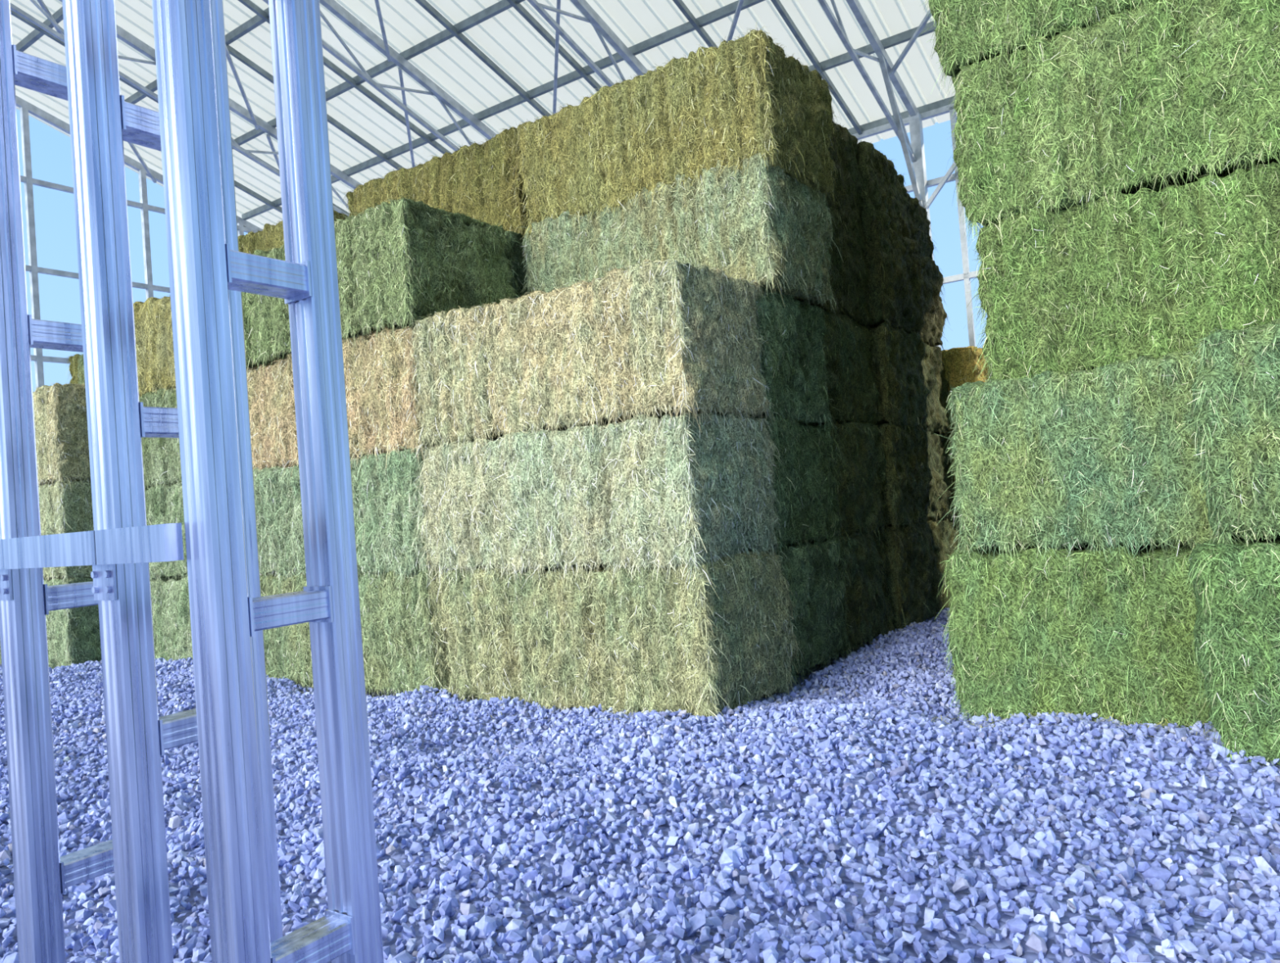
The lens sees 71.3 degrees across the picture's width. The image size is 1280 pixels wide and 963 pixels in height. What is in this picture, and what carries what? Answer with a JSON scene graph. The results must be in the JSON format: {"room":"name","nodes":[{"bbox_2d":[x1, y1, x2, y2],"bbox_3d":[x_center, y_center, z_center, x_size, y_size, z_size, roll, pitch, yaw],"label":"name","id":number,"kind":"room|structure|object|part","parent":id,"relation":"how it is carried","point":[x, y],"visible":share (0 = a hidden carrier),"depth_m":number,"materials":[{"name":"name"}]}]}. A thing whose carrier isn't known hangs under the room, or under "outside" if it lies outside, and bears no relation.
{"room":"farm building","nodes":[
{"label":"farm building","id":0,"kind":"room"},
{"bbox_2d":[19,101,254,388],"bbox_3d":[-11.760,-2.728,14.933,0.100,10.952,17.800,-5,-2,34],"label":"steel frame","id":1,"kind":"structure","parent":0,"point":[28,180],"depth_m":16.24,"materials":[{"name":"metal"}]},
{"bbox_2d":[9,0,956,229],"bbox_3d":[-0.950,-7.590,7.677,27.900,3.840,18.301,-5,-2,34],"label":"ceiling","id":2,"kind":"structure","parent":0,"point":[507,37],"depth_m":14.26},
{"bbox_2d":[0,614,1279,962],"bbox_3d":[0.131,1.745,14.961,90.000,0.330,90.000,-4,-1,0],"label":"floor","id":3,"kind":"structure","parent":0,"point":[398,856],"depth_m":3.63,"materials":[{"name":"grey gravel"}]},
{"bbox_2d":[0,576,101,669],"bbox_3d":[-6.761,1.739,10.665,2.627,1.277,1.368,-5,-2,34],"label":"hay bale","id":4,"kind":"object","parent":3,"relation":"on","point":[73,634],"visible":0.15,"depth_m":9.65},
{"bbox_2d":[38,480,93,585],"bbox_3d":[-6.802,0.663,10.673,2.595,1.246,1.378,-5,-2,34],"label":"hay bale","id":5,"kind":"object","parent":4,"relation":"on","point":[64,508],"visible":0.27,"depth_m":9.70},
{"bbox_2d":[32,382,90,488],"bbox_3d":[-6.907,-0.419,10.722,2.582,1.221,1.381,-5,-2,34],"label":"hay bale","id":6,"kind":"object","parent":5,"relation":"on","point":[60,415],"visible":0.36,"depth_m":9.71},
{"bbox_2d":[150,575,192,662],"bbox_3d":[-4.357,1.562,9.699,2.563,1.199,1.377,-5,-2,34],"label":"hay bale","id":7,"kind":"object","parent":3,"relation":"on","point":[171,610],"visible":0.14,"depth_m":9.38},
{"bbox_2d":[144,481,187,582],"bbox_3d":[-4.435,0.571,9.726,2.564,1.192,1.351,-5,-2,34],"label":"hay bale","id":8,"kind":"object","parent":7,"relation":"on","point":[166,507],"visible":0.15,"depth_m":9.43},
{"bbox_2d":[138,387,182,500],"bbox_3d":[-4.527,-0.429,9.750,2.547,1.191,1.363,-5,-2,34],"label":"hay bale","id":9,"kind":"object","parent":8,"relation":"on","point":[162,464],"visible":0.16,"depth_m":9.38},
{"bbox_2d":[133,294,265,398],"bbox_3d":[-4.593,-1.412,9.793,2.564,1.206,1.379,-5,-2,34],"label":"hay bale","id":10,"kind":"object","parent":9,"relation":"on","point":[154,347],"visible":0.16,"depth_m":9.46},
{"bbox_2d":[0,0,383,962],"bbox_3d":[-1.338,-0.536,2.018,1.606,4.230,0.335,-5,-2,33],"label":"framing","id":11,"kind":"object","parent":3,"relation":"on","point":[209,274],"visible":1,"depth_m":1.66,"materials":[{"name":"silver metal"}]},
{"bbox_3d":[-1.397,-0.533,1.951,0.078,4.230,0.062,-5,-2,34],"label":"ladder post","id":12,"kind":"part","parent":11,"relation":"part of","materials":[{"name":"metal"}]},
{"bbox_3d":[-1.397,0.158,1.910,1.522,0.062,0.030,-5,-2,34],"label":"girt rail","id":13,"kind":"part","parent":11,"relation":"part of","materials":[{"name":"metal"}]},
{"bbox_3d":[-1.026,-0.567,1.695,0.078,4.230,0.062,-5,-2,34],"label":"ladder post","id":14,"kind":"part","parent":11,"relation":"part of","materials":[{"name":"metal"}]},
{"bbox_3d":[-0.764,-0.592,1.514,0.078,4.230,0.062,-5,-2,34],"label":"ladder post","id":15,"kind":"part","parent":11,"relation":"part of","materials":[{"name":"metal"}]},
{"bbox_3d":[-0.899,-0.572,1.880,0.078,4.230,0.062,-5,-2,34],"label":"ladder post","id":16,"kind":"part","parent":11,"relation":"part of","materials":[{"name":"metal"}]},
{"bbox_3d":[-0.637,-0.596,1.699,0.078,4.230,0.062,-5,-2,34],"label":"ladder post","id":17,"kind":"part","parent":11,"relation":"part of","materials":[{"name":"metal"}]},
{"bbox_2d":[259,568,443,696],"bbox_3d":[-2.312,1.351,8.144,2.722,1.205,1.377,-5,-2,34],"label":"hay bale","id":18,"kind":"object","parent":3,"relation":"on","point":[398,655],"visible":0.31,"depth_m":7.32},
{"bbox_2d":[253,445,431,585],"bbox_3d":[-2.408,0.364,8.187,2.662,1.194,1.436,-5,-2,34],"label":"hay bale","id":19,"kind":"object","parent":18,"relation":"on","point":[387,512],"visible":0.44,"depth_m":7.36},
{"bbox_2d":[246,326,434,474],"bbox_3d":[-2.449,-0.615,8.223,2.667,1.234,1.424,-5,-2,34],"label":"hay bale","id":20,"kind":"object","parent":19,"relation":"on","point":[381,405],"visible":0.46,"depth_m":7.43},
{"bbox_2d":[241,195,519,373],"bbox_3d":[-2.503,-1.617,8.155,2.699,1.200,1.388,-5,-2,34],"label":"hay bale","id":21,"kind":"object","parent":20,"relation":"on","point":[402,261],"visible":0.55,"depth_m":7.35},
{"bbox_2d":[422,549,803,720],"bbox_3d":[-0.262,1.175,6.733,2.763,1.242,1.465,-5,-2,34],"label":"hay bale","id":22,"kind":"object","parent":3,"relation":"on","point":[722,639],"visible":0.85,"depth_m":6.11},
{"bbox_2d":[413,411,785,591],"bbox_3d":[-0.376,0.192,6.725,2.692,1.200,1.476,-5,-2,34],"label":"hay bale","id":23,"kind":"object","parent":22,"relation":"on","point":[650,493],"visible":0.99,"depth_m":6.12},
{"bbox_2d":[407,257,773,460],"bbox_3d":[-0.423,-0.803,6.796,2.685,1.221,1.398,-5,-2,34],"label":"hay bale","id":24,"kind":"object","parent":23,"relation":"on","point":[675,338],"visible":0.97,"depth_m":6.16},
{"bbox_2d":[0,608,1279,962],"bbox_3d":[-0.550,1.563,6.869,18.770,0.369,11.286,-4,-1,0],"label":"gravel stones","id":25,"kind":"object","parent":3,"relation":"on","point":[820,924],"visible":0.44,"depth_m":3.81},
{"bbox_2d":[266,621,1219,743],"bbox_3d":[-0.152,1.563,6.974,7.294,0.220,5.436,-4,-1,0],"label":"hay","id":26,"kind":"object","parent":25,"relation":"on","point":[1032,714],"visible":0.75,"depth_m":5.09},
{"bbox_2d":[773,537,853,687],"bbox_3d":[0.440,1.120,7.730,2.514,1.134,1.354,-5,-2,34],"label":"hay bale","id":27,"kind":"object","parent":3,"relation":"on","point":[817,588],"visible":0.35,"depth_m":7.09},
{"bbox_2d":[752,414,845,563],"bbox_3d":[0.388,0.151,7.760,2.592,1.177,1.481,-5,-2,34],"label":"hay bale","id":28,"kind":"object","parent":27,"relation":"on","point":[808,508],"visible":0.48,"depth_m":7.09},
{"bbox_2d":[749,287,835,432],"bbox_3d":[0.316,-0.817,7.777,2.576,1.219,1.390,-5,-2,34],"label":"hay bale","id":29,"kind":"object","parent":28,"relation":"on","point":[794,374],"visible":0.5,"depth_m":6.99},
{"bbox_2d":[518,150,843,317],"bbox_3d":[0.319,-1.819,7.726,2.610,1.245,1.392,-5,-2,34],"label":"hay bale","id":30,"kind":"object","parent":29,"relation":"on","point":[772,229],"visible":0.69,"depth_m":7.03},
{"bbox_2d":[511,24,839,251],"bbox_3d":[0.285,-2.734,7.702,2.611,1.225,1.388,-5,-2,34],"label":"hay bale","id":31,"kind":"object","parent":30,"relation":"on","point":[743,95],"visible":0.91,"depth_m":7.12},
{"bbox_2d":[836,530,896,654],"bbox_3d":[1.097,1.131,8.726,2.579,1.205,1.361,-5,-2,34],"label":"hay bale","id":32,"kind":"object","parent":3,"relation":"on","point":[865,571],"visible":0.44,"depth_m":7.95},
{"bbox_2d":[814,422,891,548],"bbox_3d":[1.035,0.143,8.740,2.617,1.209,1.356,-5,-2,34],"label":"hay bale","id":33,"kind":"object","parent":32,"relation":"on","point":[860,462],"visible":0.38,"depth_m":8.05},
{"bbox_2d":[812,309,881,434],"bbox_3d":[0.958,-0.875,8.799,2.584,1.148,1.351,-5,-2,34],"label":"hay bale","id":34,"kind":"object","parent":33,"relation":"on","point":[854,394],"visible":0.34,"depth_m":8.08},
{"bbox_2d":[810,207,875,330],"bbox_3d":[0.922,-1.874,8.786,2.520,1.137,1.356,-5,-2,34],"label":"hay bale","id":35,"kind":"object","parent":34,"relation":"on","point":[850,284],"visible":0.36,"depth_m":8.14},
{"bbox_2d":[825,117,865,239],"bbox_3d":[0.831,-2.688,8.799,2.571,1.191,1.364,-5,-2,34],"label":"hay bale","id":36,"kind":"object","parent":35,"relation":"on","point":[847,193],"visible":0.16,"depth_m":8.31},
{"bbox_2d":[881,520,946,631],"bbox_3d":[1.843,1.069,9.660,2.545,1.147,1.314,-5,-2,34],"label":"hay bale","id":37,"kind":"object","parent":3,"relation":"on","point":[913,587],"visible":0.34,"depth_m":8.87},
{"bbox_2d":[875,422,933,536],"bbox_3d":[1.788,0.085,9.690,2.549,1.159,1.355,-5,-2,34],"label":"hay bale","id":38,"kind":"object","parent":37,"relation":"on","point":[907,495],"visible":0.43,"depth_m":8.84},
{"bbox_2d":[864,321,930,439],"bbox_3d":[1.717,-0.889,9.712,2.592,1.188,1.319,-5,-2,34],"label":"hay bale","id":39,"kind":"object","parent":38,"relation":"on","point":[898,357],"visible":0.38,"depth_m":8.79},
{"bbox_2d":[861,218,927,339],"bbox_3d":[1.675,-1.875,9.703,2.595,1.202,1.352,-5,-2,34],"label":"hay bale","id":40,"kind":"object","parent":39,"relation":"on","point":[896,286],"visible":0.3,"depth_m":8.79},
{"bbox_2d":[855,139,911,244],"bbox_3d":[1.578,-2.648,9.744,2.602,1.184,1.391,-5,-2,34],"label":"hay bale","id":41,"kind":"object","parent":40,"relation":"on","point":[884,199],"visible":0.19,"depth_m":8.83},
{"bbox_2d":[921,515,962,613],"bbox_3d":[2.465,1.059,10.665,2.624,1.170,1.395,-5,-2,34],"label":"hay bale","id":42,"kind":"object","parent":3,"relation":"on","point":[941,531],"visible":0.18,"depth_m":9.78},
{"bbox_2d":[923,431,956,524],"bbox_3d":[2.403,0.085,10.732,2.575,1.199,1.321,-5,-2,34],"label":"hay bale","id":43,"kind":"object","parent":42,"relation":"on","point":[940,505],"visible":0.24,"depth_m":10.09},
{"bbox_2d":[920,342,954,438],"bbox_3d":[2.332,-0.932,10.747,2.589,1.143,1.335,-5,-2,34],"label":"hay bale","id":44,"kind":"object","parent":43,"relation":"on","point":[935,382],"visible":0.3,"depth_m":10.15},
{"bbox_2d":[915,255,949,353],"bbox_3d":[2.283,-1.904,10.743,2.575,1.207,1.400,-5,-2,34],"label":"hay bale","id":45,"kind":"object","parent":44,"relation":"on","point":[935,313],"visible":0.17,"depth_m":10.20},
{"bbox_2d":[906,192,936,266],"bbox_3d":[2.202,-2.584,10.793,2.622,1.175,1.377,-5,-2,34],"label":"hay bale","id":46,"kind":"object","parent":45,"relation":"on","point":[919,227],"visible":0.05,"depth_m":10.18},
{"bbox_2d":[935,542,1211,733],"bbox_3d":[3.091,0.918,5.938,1.557,1.188,2.613,-5,-2,34],"label":"hay bale","id":47,"kind":"object","parent":3,"relation":"on","point":[1108,639],"visible":0.8,"depth_m":4.94},
{"bbox_2d":[934,348,1216,578],"bbox_3d":[3.057,-0.088,5.923,1.513,1.203,2.627,-5,-2,34],"label":"hay bale","id":48,"kind":"object","parent":47,"relation":"on","point":[1102,460],"visible":0.92,"depth_m":4.89},
{"bbox_2d":[963,161,1279,386],"bbox_3d":[3.337,-1.057,5.039,2.611,1.190,1.367,-5,-2,34],"label":"hay bale","id":49,"kind":"object","parent":48,"relation":"on","point":[1150,275],"visible":0.83,"depth_m":4.81},
{"bbox_2d":[943,0,1279,249],"bbox_3d":[3.205,-2.028,5.059,2.647,1.179,1.351,-5,-2,34],"label":"hay bale","id":50,"kind":"object","parent":49,"relation":"on","point":[1158,99],"visible":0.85,"depth_m":4.81},
{"bbox_2d":[914,0,1186,110],"bbox_3d":[3.085,-2.981,5.117,2.715,1.157,1.402,-5,-2,34],"label":"hay bale","id":51,"kind":"object","parent":50,"relation":"on","point":[967,32],"visible":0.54,"depth_m":5.14},
{"bbox_2d":[1183,535,1279,767],"bbox_3d":[3.900,0.806,4.758,1.566,1.207,2.628,-5,-2,34],"label":"hay bale","id":52,"kind":"object","parent":3,"relation":"on","point":[1236,633],"visible":0.79,"depth_m":4.08},
{"bbox_2d":[1178,318,1279,547],"bbox_3d":[3.897,-0.229,4.784,1.584,1.208,2.606,-5,-2,34],"label":"hay bale","id":53,"kind":"object","parent":52,"relation":"on","point":[1236,384],"visible":1,"depth_m":4.11},
{"bbox_3d":[3.395,1.016,11.555,2.663,1.262,1.372,-5,-2,34],"label":"hay bale","id":54,"kind":"object","parent":3,"relation":"on","visible":0},
{"bbox_2d":[947,431,958,515],"bbox_3d":[3.344,0.037,11.567,2.670,1.212,1.368,-5,-2,34],"label":"hay bale","id":55,"kind":"object","parent":54,"relation":"on","point":[951,436],"visible":0.02,"depth_m":10.62},
{"bbox_2d":[938,346,989,434],"bbox_3d":[3.285,-0.955,11.589,2.617,1.216,1.389,-5,-2,34],"label":"hay bale","id":56,"kind":"object","parent":55,"relation":"on","point":[961,367],"visible":0.07,"depth_m":10.57},
{"bbox_2d":[852,53,978,347],"bbox_3d":[3.414,-2.344,14.290,28.422,7.881,1.769,-5,-2,34],"label":"steel frame","id":57,"kind":"structure","parent":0,"point":[917,170],"depth_m":14.12,"materials":[{"name":"metal"}]},
{"bbox_2d":[10,0,862,214],"bbox_3d":[1.155,-7.646,9.323,25.960,3.746,12.226,-5,-2,34],"label":"rafters","id":58,"kind":"object","parent":57,"relation":"attached to","point":[424,4],"visible":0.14,"depth_m":14.34,"materials":[{"name":"metal"}]},
{"bbox_2d":[15,0,919,231],"bbox_3d":[-1.903,-7.379,8.034,24.790,3.794,17.841,-5,-2,34],"label":"roof beams","id":59,"kind":"structure","parent":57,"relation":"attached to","point":[332,6],"depth_m":14.20,"materials":[{"name":"metal"}]},
{"bbox_2d":[9,0,931,216],"bbox_3d":[-0.429,-7.013,10.120,24.743,4.313,12.333,-5,-2,34],"label":"tubes","id":60,"kind":"object","parent":59,"relation":"attached to","point":[838,26],"visible":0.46,"depth_m":13.45,"materials":[{"name":"metal"}]},
{"bbox_2d":[16,0,955,220],"bbox_3d":[-0.905,-7.508,7.466,27.000,3.600,17.670,-5,-2,34],"label":"purlins","id":61,"kind":"object","parent":59,"relation":"attached to","point":[501,6],"visible":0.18,"depth_m":14.21,"materials":[{"name":"metal"}]},
{"bbox_3d":[-1.784,-0.719,9.225,2.602,1.027,1.279,-5,-2,34],"label":"hay bale","id":62,"kind":"object","parent":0,"visible":0},
{"bbox_2d":[504,231,528,299],"bbox_3d":[-1.839,-1.643,9.234,2.677,1.160,1.471,-5,-2,34],"label":"hay bale","id":63,"kind":"object","parent":62,"relation":"on","point":[515,241],"visible":0.05,"depth_m":8.16},
{"bbox_2d":[342,126,529,235],"bbox_3d":[-1.823,-2.671,9.430,2.685,1.226,1.433,-5,-2,34],"label":"hay bale","id":64,"kind":"object","parent":63,"relation":"on","point":[480,181],"visible":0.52,"depth_m":8.61},
{"bbox_3d":[-4.059,-1.501,10.917,2.539,1.027,1.313,-5,-2,34],"label":"hay bale","id":65,"kind":"object","parent":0,"visible":0},
{"bbox_2d":[238,208,347,253],"bbox_3d":[-4.138,-2.404,10.932,2.603,1.229,1.337,-5,-2,34],"label":"hay bale","id":66,"kind":"object","parent":65,"relation":"on","point":[271,237],"visible":0.06,"depth_m":10.35},
{"bbox_3d":[-6.300,-0.313,11.850,2.536,1.027,1.315,-5,-2,34],"label":"hay bale","id":67,"kind":"object","parent":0,"visible":0},
{"bbox_2d":[66,353,84,384],"bbox_3d":[-6.359,-1.225,11.845,2.617,1.229,1.368,-5,-2,34],"label":"hay bale","id":68,"kind":"object","parent":67,"relation":"on","point":[76,367],"visible":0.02,"depth_m":11.97}
]}

